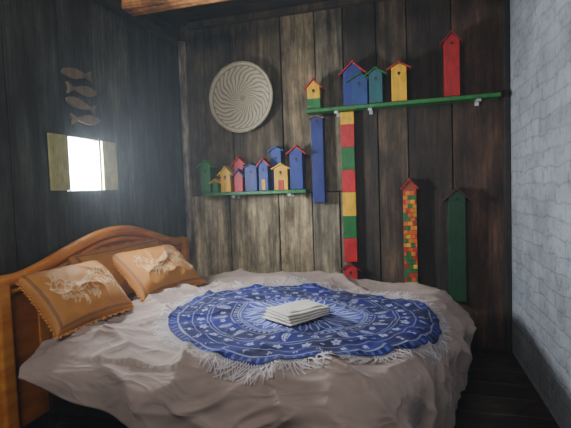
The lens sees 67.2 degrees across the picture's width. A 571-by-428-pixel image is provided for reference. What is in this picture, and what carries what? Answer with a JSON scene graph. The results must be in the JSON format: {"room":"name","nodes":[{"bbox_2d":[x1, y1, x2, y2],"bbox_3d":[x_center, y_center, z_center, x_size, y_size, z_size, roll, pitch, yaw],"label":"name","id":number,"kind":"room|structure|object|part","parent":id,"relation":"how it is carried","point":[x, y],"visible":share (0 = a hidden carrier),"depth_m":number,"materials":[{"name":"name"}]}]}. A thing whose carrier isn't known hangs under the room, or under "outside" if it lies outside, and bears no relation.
{"room":"traditional dwelling","nodes":[
{"label":"traditional dwelling","id":0,"kind":"room"},
{"bbox_2d":[0,0,186,427],"bbox_3d":[-1.578,-0.151,1.639,0.089,2.740,4.900,-1,3,16],"label":"wall","id":1,"kind":"structure","parent":0,"point":[135,72],"depth_m":2.65,"materials":[{"name":"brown wood"}]},
{"bbox_2d":[47,133,70,190],"bbox_3d":[-1.290,-0.294,2.453,0.016,0.320,0.139,-1,3,16],"label":"board","id":2,"kind":"object","parent":1,"relation":"attached to","point":[58,149],"visible":1,"depth_m":2.44,"materials":[{"name":"paint"}]},
{"bbox_2d":[61,67,99,124],"bbox_3d":[-1.247,-0.713,2.629,0.017,0.357,0.290,-1,3,16],"label":"wall decoration","id":3,"kind":"object","parent":1,"relation":"attached to","point":[72,73],"depth_m":2.61,"materials":[{"name":"paint"}]},
{"bbox_2d":[93,141,101,189],"bbox_3d":[-1.228,-0.315,2.805,0.046,0.316,0.007,-1,3,16],"label":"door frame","id":4,"kind":"structure","parent":1,"relation":"attached to","point":[96,153],"depth_m":2.80,"materials":[{"name":"paint"}]},
{"bbox_2d":[100,141,118,189],"bbox_3d":[-1.172,-0.320,2.867,0.016,0.320,0.139,-1,3,16],"label":"board","id":5,"kind":"object","parent":1,"relation":"attached to","point":[108,149],"visible":1,"depth_m":2.85,"materials":[{"name":"paint"}]},
{"bbox_2d":[96,0,177,46],"bbox_3d":[-1.568,-1.318,1.427,0.070,0.086,4.602,-1,3,16],"label":"trim","id":6,"kind":"structure","parent":1,"relation":"attached to","point":[116,5],"depth_m":3.19,"materials":[{"name":"paint"}]},
{"bbox_2d":[153,0,329,29],"bbox_3d":[-0.267,-1.569,1.249,2.880,0.040,5.034,-1,3,16],"label":"ceiling","id":7,"kind":"structure","parent":0,"point":[177,18],"depth_m":3.49,"materials":[{"name":"black wood"}]},
{"bbox_2d":[121,0,226,15],"bbox_3d":[0.137,-1.472,2.609,2.553,0.125,0.140,-1,3,16],"label":"ceiling beam","id":8,"kind":"structure","parent":7,"relation":"attached to","point":[133,7],"depth_m":2.87,"materials":[{"name":"brown wood"}]},
{"bbox_2d":[48,348,559,427],"bbox_3d":[-0.180,1.212,1.377,2.790,0.050,4.994,-1,3,16],"label":"floor","id":9,"kind":"structure","parent":0,"point":[498,393],"depth_m":2.48,"materials":[{"name":"black wood"}]},
{"bbox_2d":[0,225,476,427],"bbox_3d":[-0.036,0.696,2.569,2.322,1.279,1.913,-1,3,16],"label":"bed","id":10,"kind":"object","parent":9,"relation":"on","point":[77,330],"visible":0.84,"depth_m":2.00,"materials":[{"name":"fabric"}]},
{"bbox_3d":[-1.348,0.748,2.056,0.081,0.885,0.080,-1,3,16],"label":"headboard post","id":11,"kind":"part","parent":10,"relation":"part of","materials":[{"name":"brown wood"}]},
{"bbox_3d":[-1.228,0.666,2.452,0.012,0.400,0.418,-1,3,16],"label":"headboard raised panel","id":12,"kind":"part","parent":10,"relation":"part of","materials":[{"name":"brown wood"}]},
{"bbox_2d":[15,260,133,338],"bbox_3d":[-1.111,0.424,2.322,0.189,0.411,0.571,-47,-12,16],"label":"pillow","id":13,"kind":"object","parent":10,"relation":"on","point":[72,297],"depth_m":2.20,"materials":[{"name":"orange fabric"}]},
{"bbox_3d":[-0.424,0.956,2.030,1.690,0.130,0.030,-1,3,16],"label":"rail","id":14,"kind":"part","parent":10,"relation":"part of","materials":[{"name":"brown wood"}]},
{"bbox_3d":[-1.132,0.569,2.890,0.040,0.900,1.740,-1,3,16],"label":"headboard panel","id":15,"kind":"part","parent":10,"relation":"part of","materials":[{"name":"brown wood"}]},
{"bbox_2d":[67,238,163,299],"bbox_3d":[-1.038,0.376,2.882,0.100,0.391,0.979,-22,-3,16],"label":"pillow","id":16,"kind":"object","parent":10,"relation":"on","point":[109,253],"depth_m":2.71,"materials":[{"name":"orange fabric"}]},
{"bbox_2d":[112,243,205,302],"bbox_3d":[-0.862,0.376,2.915,0.441,0.188,0.610,42,21,19],"label":"pillow","id":17,"kind":"object","parent":10,"relation":"on","point":[152,273],"depth_m":2.77,"materials":[{"name":"orange fabric"}]},
{"bbox_3d":[-0.871,0.644,3.726,0.081,0.885,0.080,-1,3,16],"label":"headboard post","id":18,"kind":"part","parent":10,"relation":"part of","materials":[{"name":"brown wood"}]},
{"bbox_2d":[153,276,452,384],"bbox_3d":[0.073,0.599,2.370,1.568,0.257,1.420,-1,3,23],"label":"throw","id":19,"kind":"object","parent":10,"relation":"on","point":[230,323],"visible":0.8,"depth_m":2.17,"materials":[{"name":"fabric"}]},
{"bbox_2d":[262,299,329,325],"bbox_3d":[0.059,0.509,2.269,0.308,0.064,0.238,-5,4,-40],"label":"folded towel","id":20,"kind":"object","parent":19,"relation":"on","point":[293,313],"visible":1,"depth_m":2.21,"materials":[{"name":"white fabric"}]},
{"bbox_2d":[177,0,504,349],"bbox_3d":[0.391,-0.321,3.567,2.840,2.740,0.100,-1,3,16],"label":"wall","id":21,"kind":"structure","parent":0,"point":[441,148],"depth_m":3.43,"materials":[{"name":"brown wood"}]},
{"bbox_2d":[178,41,195,269],"bbox_3d":[-0.870,-0.222,3.851,0.054,2.600,0.054,-1,3,16],"label":"trim","id":22,"kind":"structure","parent":21,"relation":"attached to","point":[181,44],"depth_m":3.81,"materials":[{"name":"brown wood"}]},
{"bbox_2d":[209,61,272,132],"bbox_3d":[-0.372,-0.984,3.638,0.576,0.593,0.068,-1,3,16],"label":"woven wall basket","id":23,"kind":"object","parent":21,"relation":"attached to","point":[241,92],"visible":1,"depth_m":3.64,"materials":[{"name":"wicker"}]},
{"bbox_2d":[203,189,308,198],"bbox_3d":[-0.256,-0.164,3.640,0.910,0.060,0.128,-1,3,16],"label":"wall shelf","id":24,"kind":"object","parent":21,"relation":"attached to","point":[291,193],"visible":0.99,"depth_m":3.58,"materials":[{"name":"paint"}]},
{"bbox_2d":[197,160,217,192],"bbox_3d":[-0.672,-0.323,3.707,0.149,0.277,0.117,-1,3,16],"label":"birdhouse","id":25,"kind":"object","parent":24,"relation":"on","point":[207,168],"visible":0.98,"depth_m":3.67,"materials":[{"name":"paint"}]},
{"bbox_2d":[209,179,220,191],"bbox_3d":[-0.583,-0.244,3.684,0.110,0.116,0.112,-1,3,16],"label":"birdhouse","id":26,"kind":"object","parent":24,"relation":"on","point":[216,183],"visible":0.86,"depth_m":3.65,"materials":[{"name":"paint"}]},
{"bbox_2d":[217,166,233,191],"bbox_3d":[-0.499,-0.296,3.654,0.145,0.218,0.097,-1,3,16],"label":"birdhouse","id":27,"kind":"object","parent":24,"relation":"on","point":[227,183],"visible":0.97,"depth_m":3.63,"materials":[{"name":"paint"}]},
{"bbox_2d":[231,169,244,191],"bbox_3d":[-0.388,-0.283,3.622,0.119,0.188,0.072,-1,3,16],"label":"birdhouse","id":28,"kind":"object","parent":24,"relation":"on","point":[239,176],"visible":0.89,"depth_m":3.60,"materials":[{"name":"paint"}]},
{"bbox_2d":[231,156,247,191],"bbox_3d":[-0.393,-0.342,3.683,0.129,0.298,0.077,-1,3,16],"label":"birdhouse","id":29,"kind":"object","parent":24,"relation":"on","point":[238,163],"visible":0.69,"depth_m":3.66,"materials":[{"name":"paint"}]},
{"bbox_2d":[242,163,258,190],"bbox_3d":[-0.277,-0.307,3.595,0.148,0.230,0.117,-1,3,16],"label":"birdhouse","id":30,"kind":"object","parent":24,"relation":"on","point":[251,172],"visible":0.89,"depth_m":3.56,"materials":[{"name":"paint"}]},
{"bbox_2d":[255,158,272,190],"bbox_3d":[-0.172,-0.328,3.564,0.124,0.268,0.117,-1,3,16],"label":"birdhouse","id":31,"kind":"object","parent":24,"relation":"on","point":[264,165],"visible":0.97,"depth_m":3.53,"materials":[{"name":"paint"}]},
{"bbox_3d":[-0.180,-0.241,3.530,0.032,0.090,0.005,-1,3,16],"label":"door","id":32,"kind":"part","parent":31,"relation":"part of","materials":[{"name":"paint"}]},
{"bbox_2d":[267,146,284,189],"bbox_3d":[-0.072,-0.382,3.589,0.137,0.365,0.077,-1,3,16],"label":"birdhouse","id":33,"kind":"object","parent":24,"relation":"on","point":[276,152],"visible":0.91,"depth_m":3.57,"materials":[{"name":"paint"}]},
{"bbox_2d":[271,163,289,189],"bbox_3d":[-0.033,-0.307,3.520,0.162,0.220,0.082,-1,3,16],"label":"birdhouse","id":34,"kind":"object","parent":24,"relation":"on","point":[281,171],"visible":0.98,"depth_m":3.50,"materials":[{"name":"paint"}]},
{"bbox_3d":[-0.037,-0.237,3.502,0.046,0.075,0.005,-1,3,16],"label":"door","id":35,"kind":"part","parent":34,"relation":"part of","materials":[{"name":"paint"}]},
{"bbox_2d":[285,145,308,189],"bbox_3d":[0.096,-0.378,3.484,0.170,0.357,0.117,-1,3,16],"label":"birdhouse","id":36,"kind":"object","parent":24,"relation":"on","point":[297,155],"visible":0.98,"depth_m":3.45,"materials":[{"name":"paint"}]},
{"bbox_2d":[187,0,387,29],"bbox_3d":[0.346,-1.658,3.412,2.490,0.048,0.058,-1,3,16],"label":"trim","id":37,"kind":"structure","parent":21,"relation":"attached to","point":[332,4],"depth_m":3.51,"materials":[{"name":"brown wood"}]},
{"bbox_2d":[308,114,326,202],"bbox_3d":[0.267,-0.445,3.489,0.128,0.704,0.102,-1,3,16],"label":"birdhouse","id":38,"kind":"object","parent":21,"relation":"attached to","point":[317,122],"visible":1,"depth_m":3.46,"materials":[{"name":"paint"}]},
{"bbox_2d":[340,111,357,261],"bbox_3d":[0.513,-0.214,3.460,0.105,1.198,0.045,-1,3,16],"label":"wall post","id":39,"kind":"object","parent":21,"relation":"attached to","point":[347,118],"visible":1,"depth_m":3.44,"materials":[{"name":"paint"}]},
{"bbox_2d":[340,262,361,279],"bbox_3d":[0.532,0.497,3.477,0.172,0.227,0.097,-1,3,16],"label":"birdhouse","id":40,"kind":"object","parent":21,"relation":"attached to","point":[351,269],"visible":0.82,"depth_m":3.44,"materials":[{"name":"paint"}]},
{"bbox_2d":[306,92,500,116],"bbox_3d":[0.856,-0.818,3.282,1.410,0.060,0.128,-1,3,16],"label":"wall shelf","id":41,"kind":"object","parent":21,"relation":"attached to","point":[488,96],"visible":0.97,"depth_m":3.23,"materials":[{"name":"paint"}]},
{"bbox_2d":[304,78,323,108],"bbox_3d":[0.230,-0.951,3.410,0.144,0.233,0.117,-1,3,16],"label":"birdhouse","id":42,"kind":"object","parent":41,"relation":"on","point":[314,89],"visible":0.94,"depth_m":3.37,"materials":[{"name":"paint"}]},
{"bbox_2d":[339,60,366,105],"bbox_3d":[0.530,-1.013,3.357,0.214,0.342,0.117,-1,3,16],"label":"birdhouse","id":43,"kind":"object","parent":41,"relation":"on","point":[352,68],"visible":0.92,"depth_m":3.33,"materials":[{"name":"paint"}]},
{"bbox_2d":[346,72,368,104],"bbox_3d":[0.572,-0.964,3.317,0.198,0.246,0.063,-1,3,16],"label":"birdhouse","id":44,"kind":"object","parent":41,"relation":"on","point":[359,83],"visible":0.85,"depth_m":3.31,"materials":[{"name":"paint"}]},
{"bbox_2d":[364,66,386,103],"bbox_3d":[0.690,-0.977,3.277,0.169,0.266,0.117,-1,3,16],"label":"birdhouse","id":45,"kind":"object","parent":41,"relation":"on","point":[375,75],"visible":0.93,"depth_m":3.24,"materials":[{"name":"paint"}]},
{"bbox_2d":[386,60,410,101],"bbox_3d":[0.853,-0.992,3.230,0.179,0.291,0.117,-1,3,16],"label":"birdhouse","id":46,"kind":"object","parent":41,"relation":"on","point":[398,71],"visible":0.95,"depth_m":3.19,"materials":[{"name":"paint"}]},
{"bbox_2d":[440,30,462,96],"bbox_3d":[1.206,-1.085,3.124,0.149,0.463,0.117,-1,3,16],"label":"birdhouse","id":47,"kind":"object","parent":41,"relation":"on","point":[451,43],"visible":0.94,"depth_m":3.09,"materials":[{"name":"paint"}]},
{"bbox_2d":[400,178,418,282],"bbox_3d":[0.969,0.173,3.335,0.137,0.898,0.092,-1,3,16],"label":"birdhouse","id":48,"kind":"object","parent":21,"relation":"attached to","point":[409,188],"visible":0.91,"depth_m":3.30,"materials":[{"name":"paint"}]},
{"bbox_2d":[442,187,470,301],"bbox_3d":[1.291,0.227,3.239,0.199,0.857,0.107,-1,3,16],"label":"birdhouse","id":49,"kind":"object","parent":21,"relation":"attached to","point":[456,208],"visible":0.96,"depth_m":3.21,"materials":[{"name":"paint"}]},
{"bbox_2d":[502,0,511,351],"bbox_3d":[1.617,-0.340,3.137,0.044,2.738,0.049,-1,3,16],"label":"post","id":50,"kind":"object","parent":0,"point":[505,3],"depth_m":3.12,"materials":[{"name":"brown wood"}]},
{"bbox_2d":[510,0,570,427],"bbox_3d":[1.075,-0.204,0.879,0.150,2.740,4.900,-1,3,16],"label":"wall","id":51,"kind":"structure","parent":0,"point":[540,30],"depth_m":2.39,"materials":[{"name":"brick"}]}
]}

